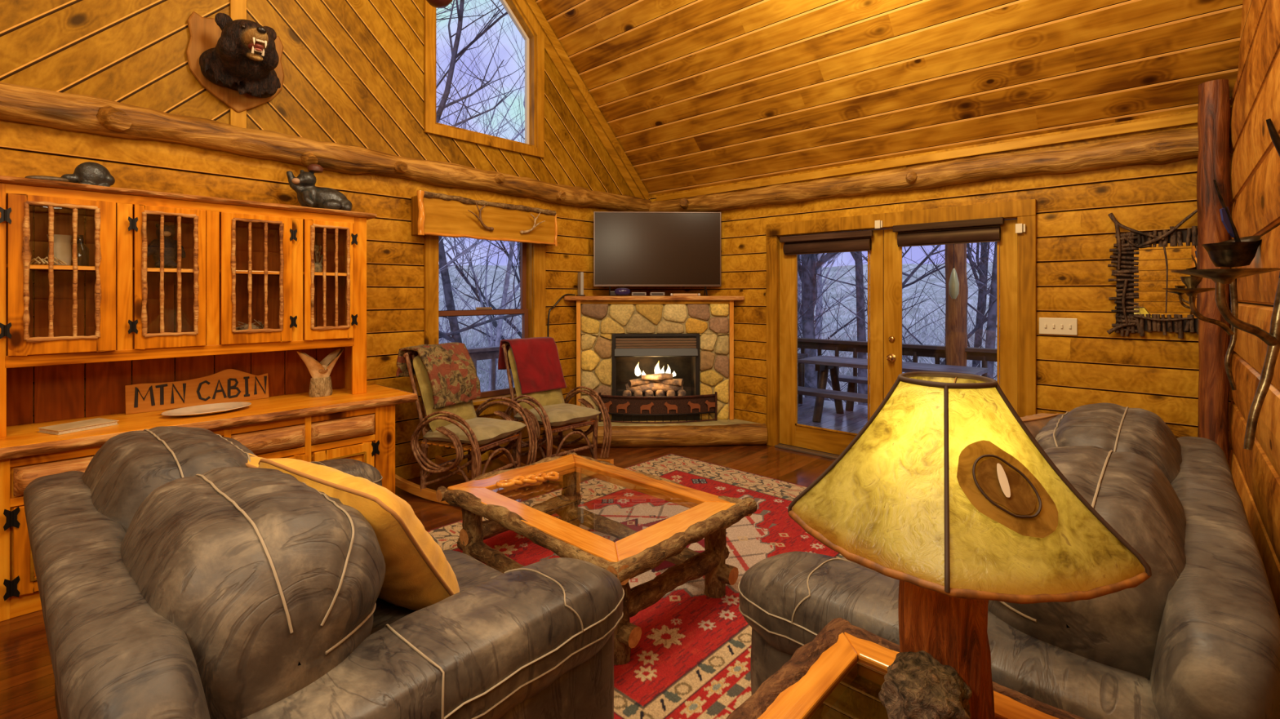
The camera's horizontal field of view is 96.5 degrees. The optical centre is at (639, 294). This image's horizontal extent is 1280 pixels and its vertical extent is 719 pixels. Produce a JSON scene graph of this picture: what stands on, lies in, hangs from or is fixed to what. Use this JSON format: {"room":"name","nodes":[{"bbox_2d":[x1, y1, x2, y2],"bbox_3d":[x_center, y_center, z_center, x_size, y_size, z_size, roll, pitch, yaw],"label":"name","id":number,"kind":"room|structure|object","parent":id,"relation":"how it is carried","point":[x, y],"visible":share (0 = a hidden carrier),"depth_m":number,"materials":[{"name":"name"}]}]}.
{"room":"cabin living room","nodes":[
{"label":"cabin living room","id":0,"kind":"room"},
{"bbox_2d":[0,0,649,479],"bbox_3d":[-2.674,-1.885,3.798,0.016,6.771,8.220,0,0,43],"label":"wall","id":1,"kind":"structure","parent":0,"point":[353,69],"depth_m":4.23,"materials":[{"name":"wood"}]},
{"bbox_2d":[186,11,284,112],"bbox_3d":[-2.466,-1.494,3.599,0.621,0.582,0.540,0,0,43],"label":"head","id":2,"kind":"object","parent":1,"relation":"attached to","point":[238,62],"visible":1,"depth_m":3.60},
{"bbox_2d":[230,0,246,128],"bbox_3d":[-2.662,-3.143,3.787,0.020,4.126,0.090,0,0,43],"label":"trim","id":3,"kind":"structure","parent":1,"relation":"attached to","point":[237,7],"depth_m":3.78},
{"bbox_2d":[0,81,652,211],"bbox_3d":[-2.653,-1.014,3.721,0.272,0.240,8.144,0,0,43],"label":"log beam","id":4,"kind":"structure","parent":1,"relation":"attached to","point":[18,103],"depth_m":3.79,"materials":[{"name":"wood"}]},
{"bbox_2d":[423,0,544,158],"bbox_3d":[-1.414,-2.562,5.225,0.165,2.434,1.225,0,0,43],"label":"window","id":5,"kind":"structure","parent":1,"relation":"in","point":[518,11],"depth_m":5.44,"materials":[{"name":"brown wood"}]},
{"bbox_2d":[411,190,557,246],"bbox_3d":[-1.322,-0.648,5.075,0.233,0.361,1.417,0,0,43],"label":"window valance","id":6,"kind":"object","parent":1,"relation":"attached to","point":[435,214],"visible":1,"depth_m":4.92,"materials":[{"name":"brown wood"}]},
{"bbox_2d":[424,235,545,425],"bbox_3d":[-1.402,0.210,5.223,0.225,1.748,1.240,0,0,43],"label":"window","id":7,"kind":"structure","parent":1,"relation":"in","point":[532,255],"depth_m":5.33,"materials":[{"name":"brown wood"}]},
{"bbox_2d":[524,0,648,199],"bbox_3d":[-1.282,-3.163,5.269,0.030,4.183,4.050,0,0,43],"label":"trim","id":8,"kind":"structure","parent":1,"relation":"attached to","point":[532,4],"depth_m":6.01,"materials":[{"name":"wood"}]},
{"bbox_2d":[0,444,835,718],"bbox_3d":[-0.900,1.560,2.155,5.050,0.120,8.420,0,0,43],"label":"floor","id":9,"kind":"structure","parent":0,"point":[27,678],"depth_m":4.19,"materials":[{"name":"wood"}]},
{"bbox_2d":[0,175,417,622],"bbox_3d":[-2.527,0.462,3.444,0.671,2.077,2.140,0,0,43],"label":"hutch","id":10,"kind":"object","parent":9,"relation":"on","point":[245,261],"visible":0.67,"depth_m":3.30,"materials":[{"name":"brown wood"}]},
{"bbox_2d":[30,256,66,264],"bbox_3d":[-3.091,-0.176,2.976,0.030,0.042,0.152,0,0,43],"label":"twigs","id":11,"kind":"object","parent":10,"relation":"on","point":[42,261],"visible":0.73,"depth_m":2.97,"materials":[{"name":"brown"}]},
{"bbox_2d":[46,234,72,265],"bbox_3d":[-3.114,-0.235,3.078,0.100,0.165,0.135,0,0,-20],"label":"pitcher","id":12,"kind":"object","parent":10,"relation":"on","point":[62,243],"visible":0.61,"depth_m":3.04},
{"bbox_2d":[24,161,115,186],"bbox_3d":[-3.040,-0.649,3.057,0.112,0.150,0.343,0,0,36],"label":"figurine","id":13,"kind":"object","parent":10,"relation":"on","point":[88,172],"visible":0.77,"depth_m":3.08,"materials":[{"name":"metal"}]},
{"bbox_2d":[37,417,119,435],"bbox_3d":[-2.920,0.685,2.977,0.180,0.022,0.250,0,0,21],"label":"book","id":14,"kind":"object","parent":10,"relation":"on","point":[73,427],"visible":1,"depth_m":2.94,"materials":[{"name":"paper"}]},
{"bbox_2d":[71,235,88,266],"bbox_3d":[-3.082,-0.240,3.147,0.070,0.175,0.070,0,0,43],"label":"bottle","id":15,"kind":"object","parent":10,"relation":"on","point":[82,250],"visible":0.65,"depth_m":3.13,"materials":[{"name":"clear glass"}]},
{"bbox_2d":[147,223,185,268],"bbox_3d":[-2.808,-0.286,3.385,0.143,0.266,0.138,0,0,-4],"label":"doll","id":16,"kind":"object","parent":10,"relation":"on","point":[170,244],"visible":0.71,"depth_m":3.37,"materials":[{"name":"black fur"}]},
{"bbox_2d":[6,263,346,276],"bbox_3d":[-2.705,-0.144,3.510,0.300,0.016,1.795,0,0,43],"label":"shelf","id":17,"kind":"object","parent":10,"relation":"attached to","point":[31,271],"depth_m":3.47,"materials":[{"name":"wood"}]},
{"bbox_2d":[124,368,269,414],"bbox_3d":[-2.756,0.591,3.595,0.049,0.217,0.720,0,0,43],"label":"wooden sign","id":18,"kind":"object","parent":10,"relation":"on","point":[228,385],"visible":0.92,"depth_m":3.57,"materials":[{"name":"brown wood"}]},
{"bbox_2d":[160,401,251,416],"bbox_3d":[-2.554,0.684,3.380,0.298,0.025,0.435,0,0,37],"label":"platter","id":19,"kind":"object","parent":10,"relation":"on","point":[208,409],"visible":1,"depth_m":3.40,"materials":[{"name":"beige ceramic"}]},
{"bbox_2d":[0,384,417,460],"bbox_3d":[-2.527,0.728,3.444,0.671,0.058,2.140,0,0,43],"label":"countertop","id":20,"kind":"structure","parent":10,"relation":"on","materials":[{"name":"wood"}]},
{"bbox_2d":[235,319,264,330],"bbox_3d":[-2.515,0.249,3.671,0.183,0.173,0.202,0,0,43],"label":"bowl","id":21,"kind":"object","parent":10,"relation":"on","point":[245,326],"visible":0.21,"depth_m":3.66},
{"bbox_2d":[286,164,352,211],"bbox_3d":[-2.212,-0.738,3.953,0.398,0.331,0.190,0,0,-27],"label":"bear figurine","id":22,"kind":"object","parent":10,"relation":"on","point":[309,195],"visible":0.93,"depth_m":3.91,"materials":[{"name":"black"}]},
{"bbox_2d":[313,244,326,271],"bbox_3d":[-2.262,-0.251,4.003,0.071,0.198,0.125,0,0,40],"label":"bouquet","id":23,"kind":"object","parent":10,"relation":"on","point":[318,267],"visible":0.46,"depth_m":3.98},
{"bbox_2d":[297,348,343,397],"bbox_3d":[-2.200,0.540,3.938,0.188,0.318,0.293,0,0,43],"label":"figurine","id":24,"kind":"object","parent":10,"relation":"on","point":[320,385],"visible":1,"depth_m":3.90,"materials":[{"name":"brown wood"}]},
{"bbox_2d":[23,426,624,718],"bbox_3d":[-1.158,0.994,1.966,2.027,1.012,1.275,0,0,41],"label":"sofa","id":25,"kind":"object","parent":9,"relation":"on","point":[177,578],"visible":0.95,"depth_m":1.32,"materials":[{"name":"grey"}]},
{"bbox_2d":[81,426,255,533],"bbox_3d":[-1.646,0.794,2.011,0.829,0.612,0.529,0,0,41],"label":"cushion","id":26,"kind":"object","parent":25,"relation":"on","point":[129,466],"depth_m":1.83,"materials":[{"name":"leather"}]},
{"bbox_2d":[120,466,385,718],"bbox_3d":[-1.045,0.797,1.488,0.847,0.609,0.528,0,0,41],"label":"cushion","id":27,"kind":"object","parent":25,"relation":"on","point":[263,580],"depth_m":1.25,"materials":[{"name":"leather"}]},
{"bbox_2d":[245,453,265,467],"bbox_3d":[-1.284,0.800,2.087,0.590,0.496,0.363,0,0,26],"label":"throw pillow","id":28,"kind":"object","parent":25,"relation":"on","point":[254,463],"visible":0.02,"depth_m":1.97,"materials":[{"name":"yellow fabric"}]},
{"bbox_2d":[257,457,459,611],"bbox_3d":[-0.894,0.775,1.831,0.643,0.526,0.394,0,0,24],"label":"throw pillow","id":29,"kind":"object","parent":25,"relation":"on","point":[419,575],"visible":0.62,"depth_m":1.67,"materials":[{"name":"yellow fabric"}]},
{"bbox_2d":[370,550,502,635],"bbox_3d":[-0.809,1.094,1.833,0.716,0.203,0.880,0,0,41],"label":"seat cushion","id":30,"kind":"object","parent":25,"relation":"on","point":[469,572],"depth_m":2.02,"materials":[{"name":"leather"}]},
{"bbox_2d":[395,350,542,504],"bbox_3d":[-1.333,0.950,4.340,1.060,1.089,0.680,0,0,26],"label":"rocking chair","id":31,"kind":"object","parent":9,"relation":"on","point":[474,463],"visible":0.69,"depth_m":4.17,"materials":[{"name":"brown wood"}]},
{"bbox_2d":[395,342,480,408],"bbox_3d":[-1.561,0.615,4.450,0.440,0.455,0.487,0,0,26],"label":"throw","id":32,"kind":"object","parent":31,"relation":"on","point":[451,369],"visible":0.96,"depth_m":4.35,"materials":[{"name":"fabric"}]},
{"bbox_2d":[413,355,476,431],"bbox_3d":[-1.498,0.750,4.420,0.260,0.581,0.487,0,0,26],"label":"cushion","id":33,"kind":"object","parent":31,"relation":"on","point":[466,411],"visible":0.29,"depth_m":4.25,"materials":[{"name":"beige fabric"}]},
{"bbox_2d":[422,417,526,444],"bbox_3d":[-1.234,1.020,4.293,0.589,0.136,0.545,0,0,26],"label":"seat cushion","id":34,"kind":"object","parent":31,"relation":"on","point":[486,430],"visible":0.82,"depth_m":4.14,"materials":[{"name":"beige fabric"}]},
{"bbox_2d":[489,342,613,481],"bbox_3d":[-0.784,0.950,4.952,1.060,1.089,0.680,0,0,44],"label":"rocking chair","id":35,"kind":"object","parent":9,"relation":"on","point":[546,443],"visible":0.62,"depth_m":4.87,"materials":[{"name":"brown wood"}]},
{"bbox_2d":[497,337,566,394],"bbox_3d":[-0.966,0.621,5.127,0.390,0.454,0.479,0,0,44],"label":"blanket","id":36,"kind":"object","parent":35,"relation":"on","point":[538,365],"visible":0.94,"depth_m":5.06,"materials":[{"name":"fabric"}]},
{"bbox_2d":[507,347,564,409],"bbox_3d":[-0.916,0.750,5.080,0.260,0.581,0.487,0,0,44],"label":"cushion","id":37,"kind":"object","parent":35,"relation":"on","point":[554,397],"visible":0.32,"depth_m":4.97,"materials":[{"name":"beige fabric"}]},
{"bbox_2d":[514,403,600,426],"bbox_3d":[-0.705,1.020,4.876,0.589,0.136,0.545,0,0,44],"label":"seat cushion","id":38,"kind":"object","parent":35,"relation":"on","point":[562,414],"visible":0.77,"depth_m":4.72,"materials":[{"name":"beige fabric"}]},
{"bbox_2d":[426,453,843,718],"bbox_3d":[0.161,1.492,3.449,2.410,0.012,2.980,0,0,43],"label":"rug","id":39,"kind":"object","parent":9,"relation":"on","point":[691,660],"visible":0.24,"depth_m":2.83,"materials":[{"name":"fabric"}]},
{"bbox_2d":[435,452,757,665],"bbox_3d":[-0.263,1.257,2.971,1.424,0.474,0.991,0,0,43],"label":"coffee table","id":40,"kind":"object","parent":39,"relation":"on","point":[708,517],"visible":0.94,"depth_m":2.79,"materials":[{"name":"brown wood"}]},
{"bbox_2d":[495,471,559,488],"bbox_3d":[-0.620,1.026,3.166,0.359,0.042,0.099,0,0,-27],"label":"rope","id":41,"kind":"object","parent":40,"relation":"on","point":[532,479],"visible":1,"depth_m":3.15,"materials":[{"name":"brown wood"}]},
{"bbox_2d":[544,418,767,448],"bbox_3d":[0.140,1.398,6.159,2.196,0.220,1.220,0,0,-2],"label":"hearth","id":42,"kind":"object","parent":9,"relation":"on","point":[720,432],"visible":0.75,"depth_m":5.59,"materials":[{"name":"wood"}]},
{"bbox_2d":[576,300,733,421],"bbox_3d":[0.152,0.685,6.062,1.620,1.250,0.436,0,0,-2],"label":"fireplace","id":43,"kind":"object","parent":42,"relation":"on","point":[624,348],"visible":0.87,"depth_m":5.89,"materials":[{"name":"brown stone"}]},
{"bbox_2d":[564,295,744,300],"bbox_3d":[0.133,0.037,6.301,1.850,0.045,0.955,0,0,-2],"label":"mantel shelf","id":44,"kind":"object","parent":43,"relation":"on","point":[649,297],"visible":1,"depth_m":5.84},
{"bbox_2d":[546,293,574,337],"bbox_3d":[-0.801,0.596,5.788,0.330,1.209,0.035,0,0,-41],"label":"power cable","id":45,"kind":"object","parent":44,"relation":"hanging from","point":[562,296],"visible":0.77,"depth_m":5.70,"materials":[{"name":"black plastic"}]},
{"bbox_2d":[576,271,585,296],"bbox_3d":[-0.612,-0.108,5.890,0.060,0.245,0.160,0,0,-19],"label":"router","id":46,"kind":"object","parent":44,"relation":"on","point":[580,275],"visible":1,"depth_m":5.83,"materials":[{"name":"grey"}]},
{"bbox_2d":[609,288,630,296],"bbox_3d":[-0.205,-0.028,5.906,0.215,0.084,0.120,0,0,-2],"label":"speaker","id":47,"kind":"object","parent":44,"relation":"on","point":[619,291],"visible":1,"depth_m":5.86},
{"bbox_2d":[593,211,720,295],"bbox_3d":[0.186,-0.431,6.016,1.345,0.886,0.200,0,0,-2],"label":"television","id":48,"kind":"object","parent":44,"relation":"on","point":[631,248],"visible":0.98,"depth_m":6.02,"materials":[{"name":"black"}]},
{"bbox_2d":[614,348,697,356],"bbox_3d":[0.167,0.597,5.872,0.860,0.086,0.056,0,0,-2],"label":"hood","id":49,"kind":"object","parent":43,"relation":"attached to","point":[618,352],"depth_m":5.86,"materials":[{"name":"black"}]},
{"bbox_2d":[598,391,717,423],"bbox_3d":[0.189,1.147,5.780,1.216,0.293,0.151,0,0,-2],"label":"fireplace screen","id":50,"kind":"object","parent":42,"relation":"on","point":[631,406],"visible":0.95,"depth_m":5.75,"materials":[{"name":"black metal"}]},
{"bbox_2d":[726,617,1084,718],"bbox_3d":[0.493,1.146,0.882,0.779,0.721,0.803,0,0,43],"label":"end table","id":51,"kind":"object","parent":9,"relation":"on","point":[840,673],"visible":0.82,"depth_m":1.17,"materials":[{"name":"brown wood"}]},
{"bbox_2d":[787,371,1151,718],"bbox_3d":[0.534,0.486,1.030,0.519,0.679,0.519,0,0,2],"label":"table lamp","id":52,"kind":"object","parent":51,"relation":"on","point":[945,493],"visible":1,"depth_m":0.90,"materials":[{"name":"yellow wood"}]},
{"bbox_2d":[737,402,1279,718],"bbox_3d":[1.490,0.992,2.247,1.218,1.015,2.366,0,0,43],"label":"sofa","id":53,"kind":"object","parent":9,"relation":"on","point":[1198,638],"visible":0.69,"depth_m":1.38,"materials":[{"name":"grey"}]},
{"bbox_2d":[840,556,876,572],"bbox_3d":[1.101,1.095,2.013,0.820,0.204,0.886,0,0,43],"label":"seat cushion","id":54,"kind":"object","parent":53,"relation":"on","point":[842,557],"depth_m":2.14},
{"bbox_2d":[1020,413,1061,438],"bbox_3d":[1.825,0.800,2.781,0.526,0.443,0.293,0,0,-27],"label":"throw pillow","id":55,"kind":"object","parent":53,"relation":"on","point":[1034,424],"visible":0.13,"depth_m":2.69,"materials":[{"name":"brown fabric"}]},
{"bbox_2d":[987,445,1186,679],"bbox_3d":[1.345,0.794,1.713,0.533,0.617,1.004,0,0,43],"label":"cushion","id":56,"kind":"object","parent":53,"relation":"on","point":[1122,634],"depth_m":1.37,"materials":[{"name":"leather"}]},
{"bbox_2d":[1035,402,1182,483],"bbox_3d":[2.008,0.797,2.425,0.530,0.614,1.012,0,0,43],"label":"cushion","id":57,"kind":"object","parent":53,"relation":"on","point":[1116,428],"depth_m":2.23,"materials":[{"name":"leather"}]},
{"bbox_2d":[1196,79,1230,463],"bbox_3d":[3.473,0.109,3.462,0.144,2.785,0.143,0,0,-8],"label":"log post","id":58,"kind":"object","parent":9,"relation":"on","point":[1214,100],"visible":0.63,"depth_m":3.42,"materials":[{"name":"wood"}]},
{"bbox_2d":[534,0,1242,195],"bbox_3d":[-0.900,-3.206,2.155,5.050,4.130,8.260,0,0,43],"label":"ceiling","id":59,"kind":"structure","parent":0,"point":[695,94],"depth_m":4.52,"materials":[{"name":"wood"}]},
{"bbox_2d":[426,0,452,8],"bbox_3d":[-1.242,-3.130,3.515,0.200,2.710,0.200,0,0,43],"label":"pendant lamp","id":60,"kind":"object","parent":59,"relation":"hanging from","point":[436,3],"visible":1,"depth_m":3.50,"materials":[{"name":"red"}]},
{"bbox_2d":[649,104,1234,466],"bbox_3d":[1.887,0.160,5.165,4.850,2.681,0.016,0,0,43],"label":"wall","id":61,"kind":"structure","parent":0,"point":[1157,373],"depth_m":4.07,"materials":[{"name":"wood"}]},
{"bbox_2d":[779,230,873,255],"bbox_3d":[1.713,-0.473,5.294,0.890,0.177,0.087,0,0,43],"label":"blind","id":62,"kind":"object","parent":61,"relation":"attached to","point":[854,241],"visible":1,"depth_m":5.25,"materials":[{"name":"brown wood"}]},
{"bbox_2d":[779,229,884,455],"bbox_3d":[1.762,0.453,5.336,1.005,2.045,0.055,0,0,43],"label":"door","id":63,"kind":"structure","parent":61,"relation":"in","point":[793,433],"depth_m":5.48,"materials":[{"name":"brown wood"}]},
{"bbox_2d":[765,199,1036,459],"bbox_3d":[2.136,0.400,5.000,2.230,2.200,0.220,0,0,43],"label":"door frame","id":64,"kind":"structure","parent":61,"relation":"attached to","point":[1024,211],"depth_m":4.61,"materials":[{"name":"brown"}]},
{"bbox_2d":[648,128,1198,212],"bbox_3d":[1.833,-0.971,5.126,4.678,0.242,0.259,0,0,43],"label":"log beam","id":65,"kind":"structure","parent":61,"relation":"attached to","point":[1162,147],"depth_m":4.38,"materials":[{"name":"wood"}]},
{"bbox_2d":[656,106,1231,200],"bbox_3d":[1.926,-1.117,5.098,4.700,0.065,0.038,0,0,43],"label":"trim","id":66,"kind":"structure","parent":61,"relation":"attached to","point":[1189,118],"depth_m":4.47,"materials":[{"name":"wood"}]},
{"bbox_2d":[893,217,1004,247],"bbox_3d":[2.463,-0.495,4.599,0.805,0.180,0.087,0,0,43],"label":"blind","id":67,"kind":"object","parent":61,"relation":"attached to","point":[986,229],"visible":1,"depth_m":4.56,"materials":[{"name":"brown wood"}]},
{"bbox_2d":[884,218,1017,413],"bbox_3d":[2.480,0.453,4.636,0.990,2.045,0.107,0,0,43],"label":"door","id":68,"kind":"structure","parent":61,"relation":"in","point":[1006,248],"depth_m":4.38,"materials":[{"name":"brown wood"}]},
{"bbox_2d":[1039,317,1077,335],"bbox_3d":[3.005,0.227,4.106,0.219,0.119,0.018,0,0,43],"label":"light switch","id":69,"kind":"object","parent":61,"relation":"attached to","point":[1050,326],"visible":1,"depth_m":4.10,"materials":[{"name":"beige plastic"}]},
{"bbox_2d":[1106,208,1231,338],"bbox_3d":[3.412,-0.139,3.697,0.609,0.842,0.062,0,0,43],"label":"mirror","id":70,"kind":"object","parent":61,"relation":"attached to","point":[1145,262],"visible":0.71,"depth_m":3.75,"materials":[{"name":"brown wood"}]},
{"bbox_2d":[1133,242,1198,318],"bbox_3d":[3.424,-0.091,3.707,0.333,0.482,0.008,0,0,43],"label":"mirror glass","id":71,"kind":"object","parent":70,"relation":"on","point":[1149,296],"depth_m":3.72,"materials":[{"name":"mirror"}]},
{"bbox_2d":[1228,0,1279,617],"bbox_3d":[0.868,-1.885,0.518,0.030,6.771,8.220,0,0,43],"label":"wall","id":72,"kind":"structure","parent":0,"point":[1255,162],"depth_m":2.42,"materials":[{"name":"brown"}]},
{"bbox_2d":[1162,179,1262,390],"bbox_3d":[2.424,-0.041,2.419,0.359,0.893,0.189,0,0,-1],"label":"wall sconce","id":73,"kind":"object","parent":72,"relation":"attached to","point":[1238,251],"visible":0.95,"depth_m":2.41,"materials":[{"name":"brown metal"}]},
{"bbox_2d":[1219,206,1234,237],"bbox_3d":[2.487,-0.307,2.421,0.060,0.130,0.008,0,0,-4],"label":"feather","id":74,"kind":"object","parent":73,"relation":"hanging from","point":[1224,219],"visible":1,"depth_m":2.42,"materials":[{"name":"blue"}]},
{"bbox_2d":[1171,267,1279,450],"bbox_3d":[1.376,0.152,1.328,0.209,0.419,0.202,0,0,43],"label":"shelf","id":75,"kind":"object","parent":72,"relation":"attached to","point":[1220,277],"visible":1,"depth_m":1.32,"materials":[{"name":"brown wood"}]},
{"bbox_2d":[1266,118,1279,277],"bbox_3d":[1.493,-0.224,1.327,0.068,0.372,0.025,0,0,-11],"label":"branch","id":76,"kind":"object","parent":75,"relation":"on","point":[1274,135],"visible":1,"depth_m":1.33,"materials":[{"name":"brown wood"}]},
{"label":"outside","id":77,"kind":"structure","parent":0,"visible":0},
{"bbox_2d":[948,244,959,298],"bbox_3d":[3.697,-0.900,6.730,0.110,1.900,0.110,0,0,43],"label":"bird feeder","id":78,"kind":"object","parent":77,"point":[953,284],"visible":0.94,"depth_m":6.70,"materials":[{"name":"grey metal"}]},
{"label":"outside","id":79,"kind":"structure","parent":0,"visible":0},
{"bbox_2d":[438,262,996,406],"bbox_3d":[-0.549,1.233,14.303,91.967,8.141,68.971,0,0,-2],"label":"hillside","id":80,"kind":"structure","parent":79,"point":[911,289],"depth_m":36.13,"materials":[{"name":"plant"}]},
{"bbox_2d":[436,9,511,342],"bbox_3d":[-5.752,-2.843,11.044,9.595,14.709,8.029,0,0,-44],"label":"bare tree","id":81,"kind":"object","parent":80,"relation":"on","point":[454,326],"visible":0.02,"depth_m":11.25,"materials":[{"name":"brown plant"}]},
{"bbox_2d":[435,0,519,266],"bbox_3d":[-4.596,-4.224,9.915,8.216,17.463,9.997,0,0,21],"label":"bare tree","id":82,"kind":"object","parent":80,"relation":"on","point":[459,243],"visible":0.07,"depth_m":12.96,"materials":[{"name":"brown plant"}]},
{"bbox_2d":[435,2,520,343],"bbox_3d":[-6.989,-3.166,16.510,8.955,15.745,7.395,0,0,43],"label":"bare tree","id":83,"kind":"object","parent":80,"relation":"on","point":[472,2],"visible":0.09,"depth_m":17.34,"materials":[{"name":"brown plant"}]},
{"bbox_2d":[435,0,522,338],"bbox_3d":[-5.403,-2.444,10.565,10.368,15.098,6.174,0,0,-11],"label":"bare tree","id":84,"kind":"object","parent":80,"relation":"on","point":[473,325],"visible":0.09,"depth_m":11.13,"materials":[{"name":"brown plant"}]},
{"bbox_2d":[435,0,524,126],"bbox_3d":[-4.013,-4.569,9.551,9.773,18.152,9.178,0,0,-14],"label":"bare tree","id":85,"kind":"object","parent":80,"relation":"on","point":[442,105],"visible":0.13,"depth_m":8.87,"materials":[{"name":"brown plant"}]},
{"bbox_2d":[435,10,524,275],"bbox_3d":[-4.838,-4.882,12.620,9.822,18.781,14.445,0,0,21],"label":"bare tree","id":86,"kind":"object","parent":80,"relation":"on","point":[464,126],"visible":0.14,"depth_m":13.03,"materials":[{"name":"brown plant"}]},
{"bbox_2d":[435,0,524,391],"bbox_3d":[-3.178,-3.383,15.149,8.767,16.980,7.730,0,0,43],"label":"bare tree","id":87,"kind":"object","parent":80,"relation":"on","point":[498,330],"visible":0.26,"depth_m":14.27,"materials":[{"name":"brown plant"}]},
{"bbox_2d":[435,0,524,271],"bbox_3d":[-7.056,-1.218,11.387,11.553,12.643,6.891,0,0,25],"label":"bare tree","id":88,"kind":"object","parent":80,"relation":"on","point":[476,0],"visible":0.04,"depth_m":11.64,"materials":[{"name":"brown plant"}]},
{"bbox_2d":[442,80,524,342],"bbox_3d":[-3.906,-0.826,17.028,7.203,11.416,6.670,0,0,-4],"label":"bare tree","id":89,"kind":"object","parent":80,"relation":"on","point":[474,290],"visible":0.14,"depth_m":16.04,"materials":[{"name":"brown plant"}]},
{"bbox_2d":[438,282,996,405],"bbox_3d":[-3.000,2.070,18.911,46.134,5.688,23.273,0,0,-12],"label":"brush","id":90,"kind":"object","parent":80,"relation":"on","point":[911,339],"visible":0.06,"depth_m":22.67,"materials":[{"name":"plant"}]},
{"bbox_2d":[797,252,839,399],"bbox_3d":[3.095,-2.385,12.609,10.148,13.779,7.060,0,0,43],"label":"bare tree","id":91,"kind":"object","parent":80,"relation":"on","point":[809,266],"visible":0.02,"depth_m":12.19,"materials":[{"name":"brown plant"}]},
{"bbox_2d":[797,252,853,325],"bbox_3d":[2.600,-2.143,17.171,8.768,14.311,8.407,0,0,17],"label":"bare tree","id":92,"kind":"object","parent":80,"relation":"on","point":[835,255],"visible":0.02,"depth_m":16.01,"materials":[{"name":"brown plant"}]},
{"bbox_2d":[797,252,867,337],"bbox_3d":[5.747,-2.335,21.117,8.883,12.749,5.405,0,0,-26],"label":"bare tree","id":93,"kind":"object","parent":80,"relation":"on","point":[831,281],"visible":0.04,"depth_m":21.15,"materials":[{"name":"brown plant"}]},
{"bbox_2d":[797,253,870,355],"bbox_3d":[5.502,-3.253,19.739,8.914,15.680,8.773,0,0,43],"label":"bare tree","id":94,"kind":"object","parent":80,"relation":"on","point":[817,329],"visible":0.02,"depth_m":17.82,"materials":[{"name":"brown plant"}]},
{"bbox_2d":[800,258,907,339],"bbox_3d":[5.801,-2.807,22.111,7.775,13.367,6.946,0,0,43],"label":"bare tree","id":95,"kind":"object","parent":80,"relation":"on","point":[854,318],"visible":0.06,"depth_m":21.62,"materials":[{"name":"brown plant"}]},
{"bbox_2d":[797,243,996,405],"bbox_3d":[5.235,-2.421,14.004,9.651,15.056,7.769,0,0,33],"label":"bare tree","id":96,"kind":"object","parent":80,"relation":"on","point":[857,256],"visible":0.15,"depth_m":13.15,"materials":[{"name":"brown plant"}]},
{"bbox_2d":[840,244,980,376],"bbox_3d":[9.817,-2.032,21.464,5.934,11.702,7.132,0,0,43],"label":"bare tree","id":97,"kind":"object","parent":80,"relation":"on","point":[925,275],"visible":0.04,"depth_m":20.63,"materials":[{"name":"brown plant"}]},
{"bbox_2d":[902,241,996,376],"bbox_3d":[10.366,-2.028,14.277,6.257,13.425,6.747,0,0,-37],"label":"bare tree","id":98,"kind":"object","parent":80,"relation":"on","point":[988,247],"visible":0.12,"depth_m":15.15,"materials":[{"name":"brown plant"}]},
{"bbox_2d":[966,241,994,367],"bbox_3d":[10.868,-2.060,17.155,8.742,12.747,8.998,0,0,-11],"label":"bare tree","id":99,"kind":"object","parent":80,"relation":"on","point":[983,280],"visible":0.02,"depth_m":17.50,"materials":[{"name":"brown plant"}]},
{"bbox_2d":[985,241,996,378],"bbox_3d":[6.406,-2.843,10.347,8.004,14.694,8.878,0,0,8],"label":"bare tree","id":100,"kind":"object","parent":80,"relation":"on","point":[992,313],"visible":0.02,"depth_m":11.01,"materials":[{"name":"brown plant"}]},
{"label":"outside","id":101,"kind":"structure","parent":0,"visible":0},
{"bbox_2d":[797,397,870,433],"bbox_3d":[0.670,1.630,2.821,9.850,0.140,11.050,0,0,43],"label":"floor","id":102,"kind":"structure","parent":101,"point":[854,421],"depth_m":7.30,"materials":[{"name":"wood"}]},
{"bbox_2d":[466,346,513,390],"bbox_3d":[-1.998,1.066,6.893,0.140,0.838,5.000,0,0,43],"label":"porch railing","id":103,"kind":"object","parent":102,"relation":"on","point":[491,353],"visible":0.07,"depth_m":7.02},
{"bbox_2d":[797,353,808,404],"bbox_3d":[1.949,1.205,8.213,0.700,0.710,0.600,0,0,43],"label":"table","id":104,"kind":"object","parent":102,"relation":"on","point":[800,356],"visible":0.27,"depth_m":8.16,"materials":[{"name":"brown wood"}]},
{"bbox_2d":[797,386,870,404],"bbox_3d":[2.302,1.338,6.386,1.800,0.456,0.280,0,0,43],"label":"bench","id":105,"kind":"object","parent":102,"relation":"on","point":[833,394],"visible":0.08,"depth_m":6.39,"materials":[{"name":"brown wood"}]},
{"bbox_2d":[838,374,870,411],"bbox_3d":[3.296,1.338,7.238,1.700,0.456,0.280,0,0,43],"label":"bench","id":106,"kind":"object","parent":102,"relation":"on","point":[852,380],"visible":0.27,"depth_m":7.62,"materials":[{"name":"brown wood"}]},
{"bbox_2d":[797,355,988,422],"bbox_3d":[2.923,1.196,6.763,1.960,0.761,0.776,0,0,43],"label":"picnic table","id":107,"kind":"object","parent":102,"relation":"on","point":[822,363],"visible":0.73,"depth_m":6.99,"materials":[{"name":"brown wood"}]},
{"bbox_2d":[797,337,996,393],"bbox_3d":[3.756,1.066,7.221,5.500,0.838,0.140,0,0,43],"label":"porch railing","id":108,"kind":"object","parent":102,"relation":"on","point":[984,354],"visible":0.09,"depth_m":7.48,"materials":[{"name":"brown wood"}]},
{"bbox_2d":[944,243,968,366],"bbox_3d":[3.904,-0.170,7.054,0.260,3.459,0.254,0,0,43],"label":"porch post","id":109,"kind":"object","parent":102,"relation":"on","point":[956,309],"visible":0.39,"depth_m":6.96,"materials":[{"name":"wood"}]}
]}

